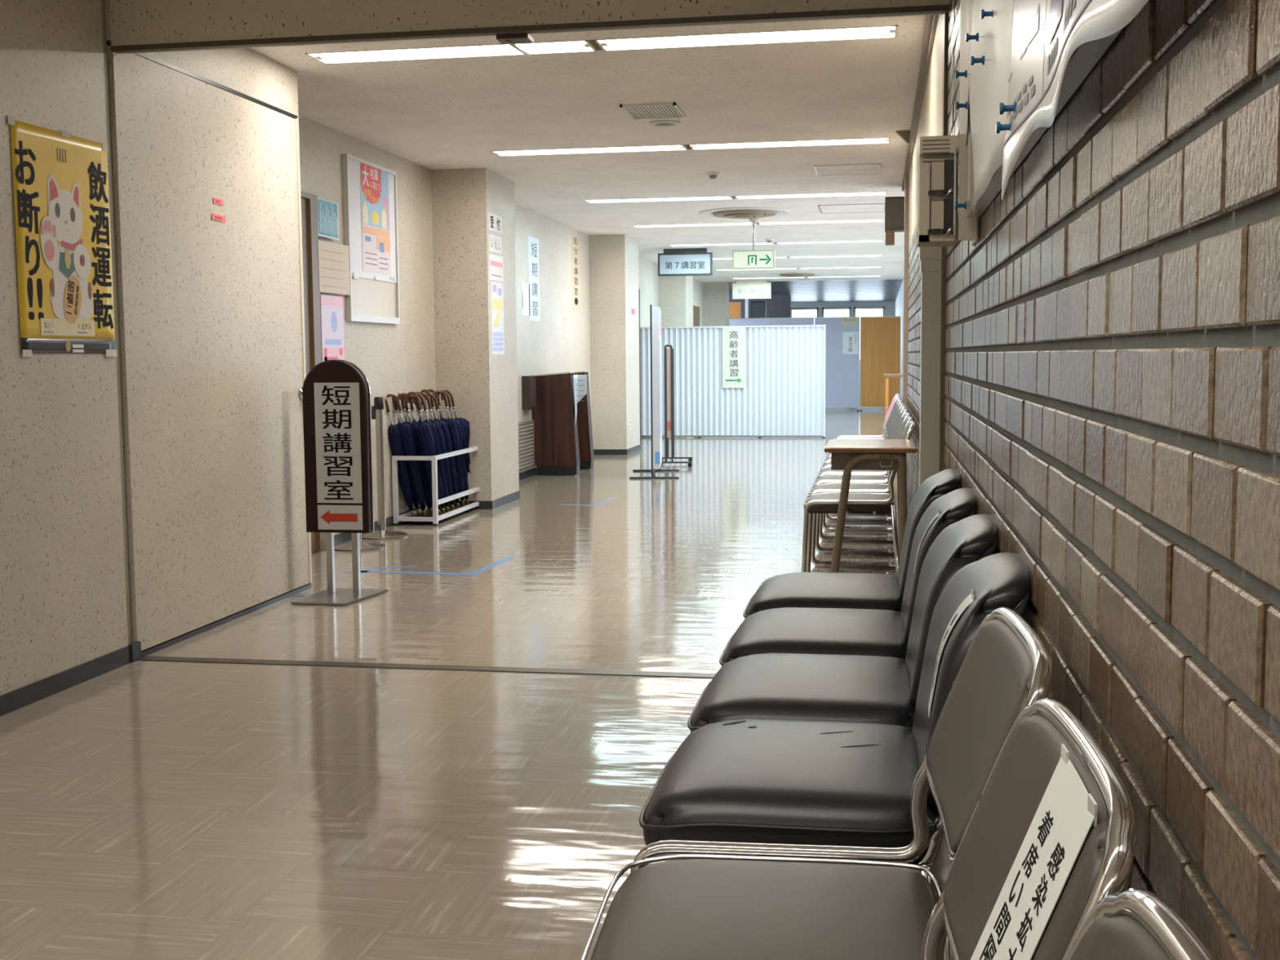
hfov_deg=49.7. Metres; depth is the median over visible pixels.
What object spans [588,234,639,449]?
column
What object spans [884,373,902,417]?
table
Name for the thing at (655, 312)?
display board
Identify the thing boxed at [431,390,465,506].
umbrella
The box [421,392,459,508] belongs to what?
umbrella
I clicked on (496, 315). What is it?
picture
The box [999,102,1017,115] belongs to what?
pushpin
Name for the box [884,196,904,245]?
wall speaker
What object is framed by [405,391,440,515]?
umbrella
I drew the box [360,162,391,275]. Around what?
poster
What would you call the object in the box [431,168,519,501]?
column
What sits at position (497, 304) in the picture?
picture
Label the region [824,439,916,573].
school desk
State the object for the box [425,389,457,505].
umbrella
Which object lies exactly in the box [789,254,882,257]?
ceiling light
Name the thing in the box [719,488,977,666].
padded chair
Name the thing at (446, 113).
ceiling
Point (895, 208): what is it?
grille
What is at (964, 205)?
pushpin
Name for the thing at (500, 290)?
print
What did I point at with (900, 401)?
chair
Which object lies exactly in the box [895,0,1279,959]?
wall
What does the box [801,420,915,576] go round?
chair
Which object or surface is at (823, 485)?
chair
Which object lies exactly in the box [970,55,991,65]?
pushpin
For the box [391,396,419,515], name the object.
umbrella
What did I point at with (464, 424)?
umbrella
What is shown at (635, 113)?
ceiling vent
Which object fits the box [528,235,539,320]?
banner strip
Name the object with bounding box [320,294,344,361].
notice
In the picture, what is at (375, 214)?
picture
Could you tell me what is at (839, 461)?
tray
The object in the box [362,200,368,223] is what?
picture
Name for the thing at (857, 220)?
ceiling light
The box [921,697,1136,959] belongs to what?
chair
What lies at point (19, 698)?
baseboard
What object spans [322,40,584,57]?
diffuser
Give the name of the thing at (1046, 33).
poster
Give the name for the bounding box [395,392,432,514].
umbrella
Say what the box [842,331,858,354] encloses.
notice
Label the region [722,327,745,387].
paper sign
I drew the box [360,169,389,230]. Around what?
picture
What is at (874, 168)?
ceiling hatch
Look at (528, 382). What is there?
wall box
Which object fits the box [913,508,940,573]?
notice
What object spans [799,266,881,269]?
ceiling light
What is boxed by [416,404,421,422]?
umbrella
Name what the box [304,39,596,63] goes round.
ceiling light
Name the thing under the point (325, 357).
print
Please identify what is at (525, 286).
notice
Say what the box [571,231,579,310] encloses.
banner strip
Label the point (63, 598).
wall
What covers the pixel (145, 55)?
trim
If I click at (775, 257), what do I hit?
ceiling light
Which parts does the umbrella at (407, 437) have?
handle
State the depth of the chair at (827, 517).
9.00 m
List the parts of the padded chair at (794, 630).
seat, backrest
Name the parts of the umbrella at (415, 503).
handle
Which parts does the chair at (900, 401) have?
leg frame, backrest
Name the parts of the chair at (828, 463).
leg frame, leg frame, backrest, backrest trim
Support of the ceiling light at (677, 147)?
attached to the ceiling
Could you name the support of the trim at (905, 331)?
attached to the wall at (1112, 402)
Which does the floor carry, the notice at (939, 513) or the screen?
the screen
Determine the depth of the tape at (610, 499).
10.30 m
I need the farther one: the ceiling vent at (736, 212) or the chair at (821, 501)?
the ceiling vent at (736, 212)
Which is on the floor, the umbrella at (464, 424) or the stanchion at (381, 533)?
the stanchion at (381, 533)
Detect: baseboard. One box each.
[0,640,141,716]
[333,467,537,544]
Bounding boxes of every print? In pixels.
[324,347,327,360]
[324,356,337,359]
[493,284,496,292]
[497,288,502,295]
[659,321,661,335]
[659,337,662,437]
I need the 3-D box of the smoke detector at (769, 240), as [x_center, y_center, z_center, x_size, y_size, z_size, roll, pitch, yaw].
[1.488,-2.749,15.894,0.100,0.045,0.100,0,5,10]
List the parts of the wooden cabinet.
panel, panel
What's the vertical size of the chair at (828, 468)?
0.783 m
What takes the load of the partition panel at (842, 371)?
on the floor
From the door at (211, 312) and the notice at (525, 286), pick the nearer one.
the door at (211, 312)
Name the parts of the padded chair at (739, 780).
seat, leg frame, backrest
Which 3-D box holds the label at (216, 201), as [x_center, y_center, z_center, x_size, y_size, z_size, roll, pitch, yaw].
[-1.723,-1.138,5.650,0.002,0.022,0.085,0,5,10]
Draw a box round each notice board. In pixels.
[342,153,399,324]
[966,29,1121,217]
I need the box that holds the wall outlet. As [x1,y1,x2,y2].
[628,418,631,430]
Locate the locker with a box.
[751,301,766,318]
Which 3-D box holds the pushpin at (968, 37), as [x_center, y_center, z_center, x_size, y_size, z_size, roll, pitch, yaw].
[0.598,-0.789,2.464,0.034,0.015,0.015,0,5,10]
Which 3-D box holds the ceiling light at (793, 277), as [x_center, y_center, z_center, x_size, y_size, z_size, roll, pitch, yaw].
[2.231,-3.535,23.946,1.260,0.078,0.210,0,5,10]
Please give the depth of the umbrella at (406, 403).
9.29 m
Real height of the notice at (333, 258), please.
0.290 m
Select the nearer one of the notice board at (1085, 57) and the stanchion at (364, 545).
the notice board at (1085, 57)
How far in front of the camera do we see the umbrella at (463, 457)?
9.77 m
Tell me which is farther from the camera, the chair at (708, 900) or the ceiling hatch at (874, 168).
the ceiling hatch at (874, 168)
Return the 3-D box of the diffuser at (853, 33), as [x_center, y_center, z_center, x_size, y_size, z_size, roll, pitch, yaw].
[0.446,-1.881,5.823,1.190,0.004,0.186,0,5,10]
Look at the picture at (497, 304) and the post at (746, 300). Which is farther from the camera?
the post at (746, 300)
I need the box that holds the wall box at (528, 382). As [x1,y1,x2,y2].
[521,375,536,409]
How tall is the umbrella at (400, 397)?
0.819 m
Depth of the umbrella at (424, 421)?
9.33 m
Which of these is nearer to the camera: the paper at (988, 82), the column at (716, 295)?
the paper at (988, 82)
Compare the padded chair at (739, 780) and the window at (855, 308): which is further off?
the window at (855, 308)
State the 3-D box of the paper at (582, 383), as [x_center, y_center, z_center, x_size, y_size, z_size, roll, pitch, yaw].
[-0.564,-0.875,13.349,0.100,0.280,0.014,0,5,10]
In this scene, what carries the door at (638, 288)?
in the wall at (394, 359)
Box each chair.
[580,606,1052,959]
[639,551,1031,901]
[687,514,998,901]
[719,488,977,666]
[742,468,960,618]
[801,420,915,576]
[807,415,912,572]
[812,411,910,564]
[816,408,907,550]
[819,404,906,538]
[822,402,904,528]
[825,400,902,518]
[835,393,898,439]
[882,395,900,439]
[883,397,902,435]
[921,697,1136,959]
[1064,888,1215,959]
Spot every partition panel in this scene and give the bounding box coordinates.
[728,317,768,325]
[768,317,813,325]
[814,316,859,410]
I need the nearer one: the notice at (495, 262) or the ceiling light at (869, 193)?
the notice at (495, 262)
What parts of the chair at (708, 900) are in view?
seat trim, seat, leg frame, leg, leg frame, backrest, backrest trim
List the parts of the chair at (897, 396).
backrest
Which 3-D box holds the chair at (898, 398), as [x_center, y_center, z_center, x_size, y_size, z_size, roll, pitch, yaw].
[1.586,-0.188,9.760,0.505,0.783,0.454,0,5,10]
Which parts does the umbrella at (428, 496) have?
handle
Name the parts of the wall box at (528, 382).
lid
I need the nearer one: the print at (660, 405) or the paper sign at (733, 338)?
the print at (660, 405)
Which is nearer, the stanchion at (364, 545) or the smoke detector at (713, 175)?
the stanchion at (364, 545)
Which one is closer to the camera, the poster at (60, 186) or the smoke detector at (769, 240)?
the poster at (60, 186)
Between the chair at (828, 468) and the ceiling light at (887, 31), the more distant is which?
the chair at (828, 468)
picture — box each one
[324,339,341,344]
[331,311,337,332]
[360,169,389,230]
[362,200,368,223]
[372,210,379,225]
[381,207,386,228]
[382,197,389,228]
[492,298,502,311]
[493,311,501,326]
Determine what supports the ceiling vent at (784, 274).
in the ceiling
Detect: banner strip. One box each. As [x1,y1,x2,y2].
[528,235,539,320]
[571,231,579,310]
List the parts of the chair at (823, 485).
seat, leg frame, leg frame, seat trim, leg, backrest, backrest trim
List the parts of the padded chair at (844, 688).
seat, backrest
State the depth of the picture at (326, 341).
7.98 m
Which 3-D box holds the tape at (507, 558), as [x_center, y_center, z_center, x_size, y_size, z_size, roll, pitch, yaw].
[-1.102,0.450,7.287,0.750,0.001,0.700,0,5,10]
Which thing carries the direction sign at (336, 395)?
on the floor
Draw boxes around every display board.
[629,304,679,479]
[660,344,692,466]
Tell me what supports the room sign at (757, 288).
hanging from the ceiling
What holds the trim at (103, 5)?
attached to the wall at (63, 598)
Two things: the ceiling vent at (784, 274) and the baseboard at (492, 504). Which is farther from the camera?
the ceiling vent at (784, 274)
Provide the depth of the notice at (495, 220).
9.98 m
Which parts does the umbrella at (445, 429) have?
handle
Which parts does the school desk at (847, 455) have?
leg, leg, leg, leg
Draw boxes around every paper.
[573,374,577,422]
[577,374,586,403]
[959,0,973,144]
[969,0,1013,213]
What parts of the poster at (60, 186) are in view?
caption panel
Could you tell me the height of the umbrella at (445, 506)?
0.831 m
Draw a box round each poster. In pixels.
[7,115,116,356]
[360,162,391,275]
[1001,0,1148,199]
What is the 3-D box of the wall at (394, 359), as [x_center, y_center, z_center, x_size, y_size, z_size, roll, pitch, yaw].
[-0.466,-1.581,16.339,0.180,2.420,19.790,0,5,10]
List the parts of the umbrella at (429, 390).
handle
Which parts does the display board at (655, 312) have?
post, panel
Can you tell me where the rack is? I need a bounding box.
[391,446,479,525]
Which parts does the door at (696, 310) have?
frame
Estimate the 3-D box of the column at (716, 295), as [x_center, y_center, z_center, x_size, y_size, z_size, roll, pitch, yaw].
[1.424,-2.434,25.686,0.400,2.420,0.650,0,5,10]
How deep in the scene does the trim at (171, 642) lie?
5.70 m
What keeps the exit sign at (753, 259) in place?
hanging from the ceiling
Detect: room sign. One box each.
[657,248,712,276]
[732,279,771,299]
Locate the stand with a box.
[573,370,594,469]
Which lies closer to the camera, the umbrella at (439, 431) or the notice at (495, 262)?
the umbrella at (439, 431)
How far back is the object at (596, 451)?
15.38 m
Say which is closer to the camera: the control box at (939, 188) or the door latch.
the control box at (939, 188)
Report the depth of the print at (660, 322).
12.67 m
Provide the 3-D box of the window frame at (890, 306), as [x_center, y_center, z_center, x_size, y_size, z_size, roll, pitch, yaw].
[4.412,-3.727,37.714,8.000,2.800,0.200,0,5,10]
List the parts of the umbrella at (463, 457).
handle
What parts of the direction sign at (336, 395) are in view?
post, edge trim, panel, plate, post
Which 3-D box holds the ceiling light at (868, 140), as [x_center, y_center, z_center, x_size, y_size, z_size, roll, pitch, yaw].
[0.943,-2.162,8.738,1.260,0.078,0.210,0,5,10]
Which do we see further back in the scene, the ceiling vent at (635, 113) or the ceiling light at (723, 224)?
the ceiling light at (723, 224)
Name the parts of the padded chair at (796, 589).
seat, backrest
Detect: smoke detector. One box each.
[706,171,719,178]
[764,238,773,243]
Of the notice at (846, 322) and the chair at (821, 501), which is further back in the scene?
the notice at (846, 322)
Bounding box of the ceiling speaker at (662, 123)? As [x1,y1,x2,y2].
[648,120,680,127]
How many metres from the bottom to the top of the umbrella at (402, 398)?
0.836 m
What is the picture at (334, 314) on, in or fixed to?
attached to the notice at (331, 307)
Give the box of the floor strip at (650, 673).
[137,656,715,678]
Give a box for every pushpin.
[955,70,969,78]
[955,101,967,109]
[955,201,972,209]
[965,32,983,41]
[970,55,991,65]
[980,8,992,18]
[995,121,1011,133]
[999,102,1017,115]
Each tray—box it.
[408,504,466,517]
[831,453,906,470]
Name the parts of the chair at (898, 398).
backrest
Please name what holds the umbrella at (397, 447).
in the rack
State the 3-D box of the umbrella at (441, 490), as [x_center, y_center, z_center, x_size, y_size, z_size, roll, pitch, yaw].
[-1.416,-0.162,9.204,0.096,0.821,0.349,4,7,38]
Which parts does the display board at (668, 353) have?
post, post, panel, post, post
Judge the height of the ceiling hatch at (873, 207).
0.005 m
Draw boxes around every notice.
[316,197,338,239]
[317,240,350,295]
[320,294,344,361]
[488,212,502,234]
[488,233,502,254]
[488,253,503,282]
[490,281,504,354]
[520,282,529,315]
[629,285,636,316]
[841,317,858,326]
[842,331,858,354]
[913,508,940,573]
[928,587,973,717]
[970,743,1097,959]
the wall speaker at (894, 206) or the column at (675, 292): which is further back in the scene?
the column at (675, 292)
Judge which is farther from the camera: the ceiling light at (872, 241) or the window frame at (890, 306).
the window frame at (890, 306)
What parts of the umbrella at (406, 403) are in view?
handle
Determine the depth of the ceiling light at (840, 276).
23.80 m
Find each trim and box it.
[101,0,131,644]
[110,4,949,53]
[133,53,297,118]
[141,583,311,657]
[902,174,909,466]
[938,13,949,472]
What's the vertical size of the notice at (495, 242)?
0.125 m
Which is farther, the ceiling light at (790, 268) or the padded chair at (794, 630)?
the ceiling light at (790, 268)
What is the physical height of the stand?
0.952 m
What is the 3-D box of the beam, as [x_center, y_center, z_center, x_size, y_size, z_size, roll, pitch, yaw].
[-0.431,-1.635,4.671,2.882,0.230,0.120,0,5,10]
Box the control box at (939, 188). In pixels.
[916,133,979,247]
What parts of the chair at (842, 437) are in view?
seat, leg frame, leg frame, backrest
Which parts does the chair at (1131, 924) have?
backrest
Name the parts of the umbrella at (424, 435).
handle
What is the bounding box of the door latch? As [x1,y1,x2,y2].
[496,33,533,57]
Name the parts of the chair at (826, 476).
seat trim, seat, leg frame, leg frame, leg, backrest, backrest trim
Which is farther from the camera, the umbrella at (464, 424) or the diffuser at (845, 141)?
the umbrella at (464, 424)
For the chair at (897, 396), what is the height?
0.783 m
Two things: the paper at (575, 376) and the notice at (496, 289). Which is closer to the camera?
the notice at (496, 289)
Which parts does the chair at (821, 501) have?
seat, seat trim, leg frame, leg frame, leg, backrest, backrest trim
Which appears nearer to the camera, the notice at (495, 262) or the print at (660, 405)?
the notice at (495, 262)
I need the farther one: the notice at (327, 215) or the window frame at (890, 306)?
the window frame at (890, 306)
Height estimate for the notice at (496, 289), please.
0.520 m
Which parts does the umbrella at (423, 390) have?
handle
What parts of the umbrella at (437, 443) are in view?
handle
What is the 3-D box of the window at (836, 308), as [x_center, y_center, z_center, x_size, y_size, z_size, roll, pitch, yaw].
[5.329,-3.948,37.522,0.770,1.460,0.070,0,5,10]
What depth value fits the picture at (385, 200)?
8.85 m
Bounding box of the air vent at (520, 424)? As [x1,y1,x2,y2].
[518,420,535,472]
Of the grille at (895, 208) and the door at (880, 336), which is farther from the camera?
the door at (880, 336)
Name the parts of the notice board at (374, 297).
white panel, panel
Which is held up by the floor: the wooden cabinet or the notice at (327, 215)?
the wooden cabinet
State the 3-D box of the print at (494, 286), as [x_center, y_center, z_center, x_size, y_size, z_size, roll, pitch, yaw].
[-1.049,-1.383,9.984,0.001,0.050,0.100,0,5,10]
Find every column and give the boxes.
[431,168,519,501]
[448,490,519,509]
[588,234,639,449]
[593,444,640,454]
[658,275,693,326]
[703,282,728,326]
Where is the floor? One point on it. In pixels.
(149, 810)
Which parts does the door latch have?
plate, arm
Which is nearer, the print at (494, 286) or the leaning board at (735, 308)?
the print at (494, 286)
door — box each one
[106,45,311,650]
[300,191,326,552]
[638,288,640,438]
[693,304,700,326]
[859,315,901,410]
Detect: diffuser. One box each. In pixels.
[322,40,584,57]
[502,145,679,152]
[607,26,889,44]
[696,138,884,146]
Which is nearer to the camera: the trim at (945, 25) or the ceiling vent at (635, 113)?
the trim at (945, 25)
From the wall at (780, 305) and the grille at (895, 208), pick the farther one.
the wall at (780, 305)
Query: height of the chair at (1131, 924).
0.783 m
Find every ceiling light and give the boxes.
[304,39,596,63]
[490,144,688,155]
[583,195,733,203]
[594,25,898,50]
[631,222,756,227]
[668,242,774,246]
[688,137,890,149]
[712,257,787,259]
[715,267,797,270]
[733,276,805,279]
[734,191,887,199]
[758,219,884,224]
[776,240,884,244]
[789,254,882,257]
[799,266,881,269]
[807,275,881,277]
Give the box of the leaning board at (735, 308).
[728,302,741,318]
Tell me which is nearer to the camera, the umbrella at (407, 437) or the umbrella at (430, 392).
the umbrella at (407, 437)
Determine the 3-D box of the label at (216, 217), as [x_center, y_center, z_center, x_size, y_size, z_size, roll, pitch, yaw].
[-1.722,-1.072,5.656,0.002,0.024,0.120,0,5,10]
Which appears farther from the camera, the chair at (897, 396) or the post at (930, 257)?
the chair at (897, 396)
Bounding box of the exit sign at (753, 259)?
[732,217,774,269]
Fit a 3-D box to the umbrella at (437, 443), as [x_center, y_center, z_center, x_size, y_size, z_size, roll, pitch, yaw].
[-1.389,-0.177,9.324,0.118,0.828,0.308,5,7,44]
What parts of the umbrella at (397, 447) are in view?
handle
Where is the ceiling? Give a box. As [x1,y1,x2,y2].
[250,14,928,302]
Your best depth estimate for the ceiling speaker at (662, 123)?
7.92 m
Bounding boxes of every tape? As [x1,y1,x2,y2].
[345,556,516,575]
[560,497,617,506]
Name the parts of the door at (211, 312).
knob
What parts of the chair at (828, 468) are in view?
seat, leg frame, leg frame, backrest, backrest trim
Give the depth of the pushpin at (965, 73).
2.78 m
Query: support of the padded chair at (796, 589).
on the floor
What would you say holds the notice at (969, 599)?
on the padded chair at (739, 780)
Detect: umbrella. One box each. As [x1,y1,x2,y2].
[384,398,413,516]
[386,394,426,516]
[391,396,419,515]
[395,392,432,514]
[396,395,432,505]
[398,392,422,513]
[402,395,445,514]
[403,397,429,511]
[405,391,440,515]
[408,391,441,511]
[411,392,449,512]
[413,391,446,509]
[413,392,454,510]
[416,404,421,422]
[420,389,450,506]
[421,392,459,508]
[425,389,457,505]
[430,391,446,419]
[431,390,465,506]
[436,390,468,505]
[440,389,470,475]
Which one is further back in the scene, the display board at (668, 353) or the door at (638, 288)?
the door at (638, 288)
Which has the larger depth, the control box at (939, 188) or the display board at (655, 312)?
the display board at (655, 312)
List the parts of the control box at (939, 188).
edge rail, plate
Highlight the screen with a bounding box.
[640,324,825,438]
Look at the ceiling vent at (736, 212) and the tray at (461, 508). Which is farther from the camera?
the ceiling vent at (736, 212)
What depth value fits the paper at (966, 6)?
3.04 m
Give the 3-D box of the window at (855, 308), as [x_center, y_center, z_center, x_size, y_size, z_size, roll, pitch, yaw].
[6.191,-3.942,37.375,0.820,1.460,0.070,0,5,10]
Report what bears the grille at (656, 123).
attached to the ceiling speaker at (662, 123)
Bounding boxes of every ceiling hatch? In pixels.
[813,163,880,175]
[817,203,884,213]
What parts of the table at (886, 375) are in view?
leg, leg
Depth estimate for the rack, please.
9.04 m
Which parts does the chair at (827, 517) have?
leg frame, leg frame, backrest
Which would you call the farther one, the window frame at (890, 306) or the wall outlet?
the window frame at (890, 306)
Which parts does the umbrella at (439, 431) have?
handle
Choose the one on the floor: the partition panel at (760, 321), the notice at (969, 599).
the partition panel at (760, 321)
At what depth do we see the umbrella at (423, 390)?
9.56 m
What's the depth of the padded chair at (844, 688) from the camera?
2.58 m
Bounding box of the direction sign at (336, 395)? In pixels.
[290,359,388,605]
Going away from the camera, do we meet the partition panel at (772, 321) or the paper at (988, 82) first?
the paper at (988, 82)
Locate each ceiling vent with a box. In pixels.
[619,102,685,119]
[699,207,789,218]
[772,272,822,276]
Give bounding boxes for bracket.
[895,130,910,144]
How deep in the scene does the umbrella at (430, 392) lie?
9.80 m
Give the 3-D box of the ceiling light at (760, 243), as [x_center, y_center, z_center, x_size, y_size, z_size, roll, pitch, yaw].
[0.982,-2.870,16.632,1.260,0.078,0.210,0,5,10]
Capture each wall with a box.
[0,0,312,695]
[298,115,703,553]
[728,294,791,318]
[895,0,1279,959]
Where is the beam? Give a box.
[109,0,949,53]
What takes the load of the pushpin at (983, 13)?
attached to the paper at (988, 82)
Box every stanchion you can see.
[333,533,385,551]
[361,396,408,539]
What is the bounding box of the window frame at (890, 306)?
[791,301,895,317]
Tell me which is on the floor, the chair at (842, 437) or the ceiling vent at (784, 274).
the chair at (842, 437)
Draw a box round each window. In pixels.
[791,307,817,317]
[822,306,850,317]
[853,306,884,361]
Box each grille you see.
[656,123,673,124]
[885,199,904,227]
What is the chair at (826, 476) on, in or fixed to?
on the floor
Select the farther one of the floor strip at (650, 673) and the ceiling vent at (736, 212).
the ceiling vent at (736, 212)
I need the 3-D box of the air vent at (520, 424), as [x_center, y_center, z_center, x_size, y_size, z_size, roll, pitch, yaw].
[-1.065,-0.288,12.276,0.020,0.440,1.000,0,5,10]
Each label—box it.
[211,213,226,222]
[213,197,223,205]
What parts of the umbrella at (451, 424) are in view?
handle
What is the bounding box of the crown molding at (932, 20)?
[901,14,938,194]
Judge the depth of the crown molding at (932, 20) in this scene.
6.63 m
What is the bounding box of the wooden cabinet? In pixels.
[531,371,580,475]
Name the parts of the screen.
rail, rail, post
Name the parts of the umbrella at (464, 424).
handle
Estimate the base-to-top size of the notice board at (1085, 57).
0.860 m
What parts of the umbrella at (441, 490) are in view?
handle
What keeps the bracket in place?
attached to the ceiling
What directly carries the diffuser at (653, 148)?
attached to the ceiling light at (677, 147)
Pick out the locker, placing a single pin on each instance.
(758, 308)
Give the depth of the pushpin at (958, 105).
2.75 m
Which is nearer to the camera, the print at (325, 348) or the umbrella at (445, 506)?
the print at (325, 348)
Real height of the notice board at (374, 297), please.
0.985 m
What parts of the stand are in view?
panel, panel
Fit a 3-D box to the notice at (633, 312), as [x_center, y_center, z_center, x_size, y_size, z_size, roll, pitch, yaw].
[-0.079,-2.026,15.668,0.002,0.330,0.420,0,5,10]
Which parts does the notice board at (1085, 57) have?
frame post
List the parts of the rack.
leg, rail, rail, rail, leg, rail, rail, rail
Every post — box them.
[745,298,748,318]
[919,246,942,486]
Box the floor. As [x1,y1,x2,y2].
[0,408,951,959]
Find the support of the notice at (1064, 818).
attached to the chair at (1026, 762)
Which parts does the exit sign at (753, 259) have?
rod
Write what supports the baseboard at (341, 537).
attached to the wall at (394, 359)
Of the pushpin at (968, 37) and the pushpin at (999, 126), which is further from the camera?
the pushpin at (968, 37)
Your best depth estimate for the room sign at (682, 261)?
17.24 m
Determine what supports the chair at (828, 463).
on the floor
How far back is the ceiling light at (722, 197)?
11.88 m
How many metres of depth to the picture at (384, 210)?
8.81 m
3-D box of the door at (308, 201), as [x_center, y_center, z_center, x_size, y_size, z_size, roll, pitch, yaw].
[-1.902,-0.549,7.313,0.030,2.000,1.060,0,5,10]
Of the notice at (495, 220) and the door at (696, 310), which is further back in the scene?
the door at (696, 310)

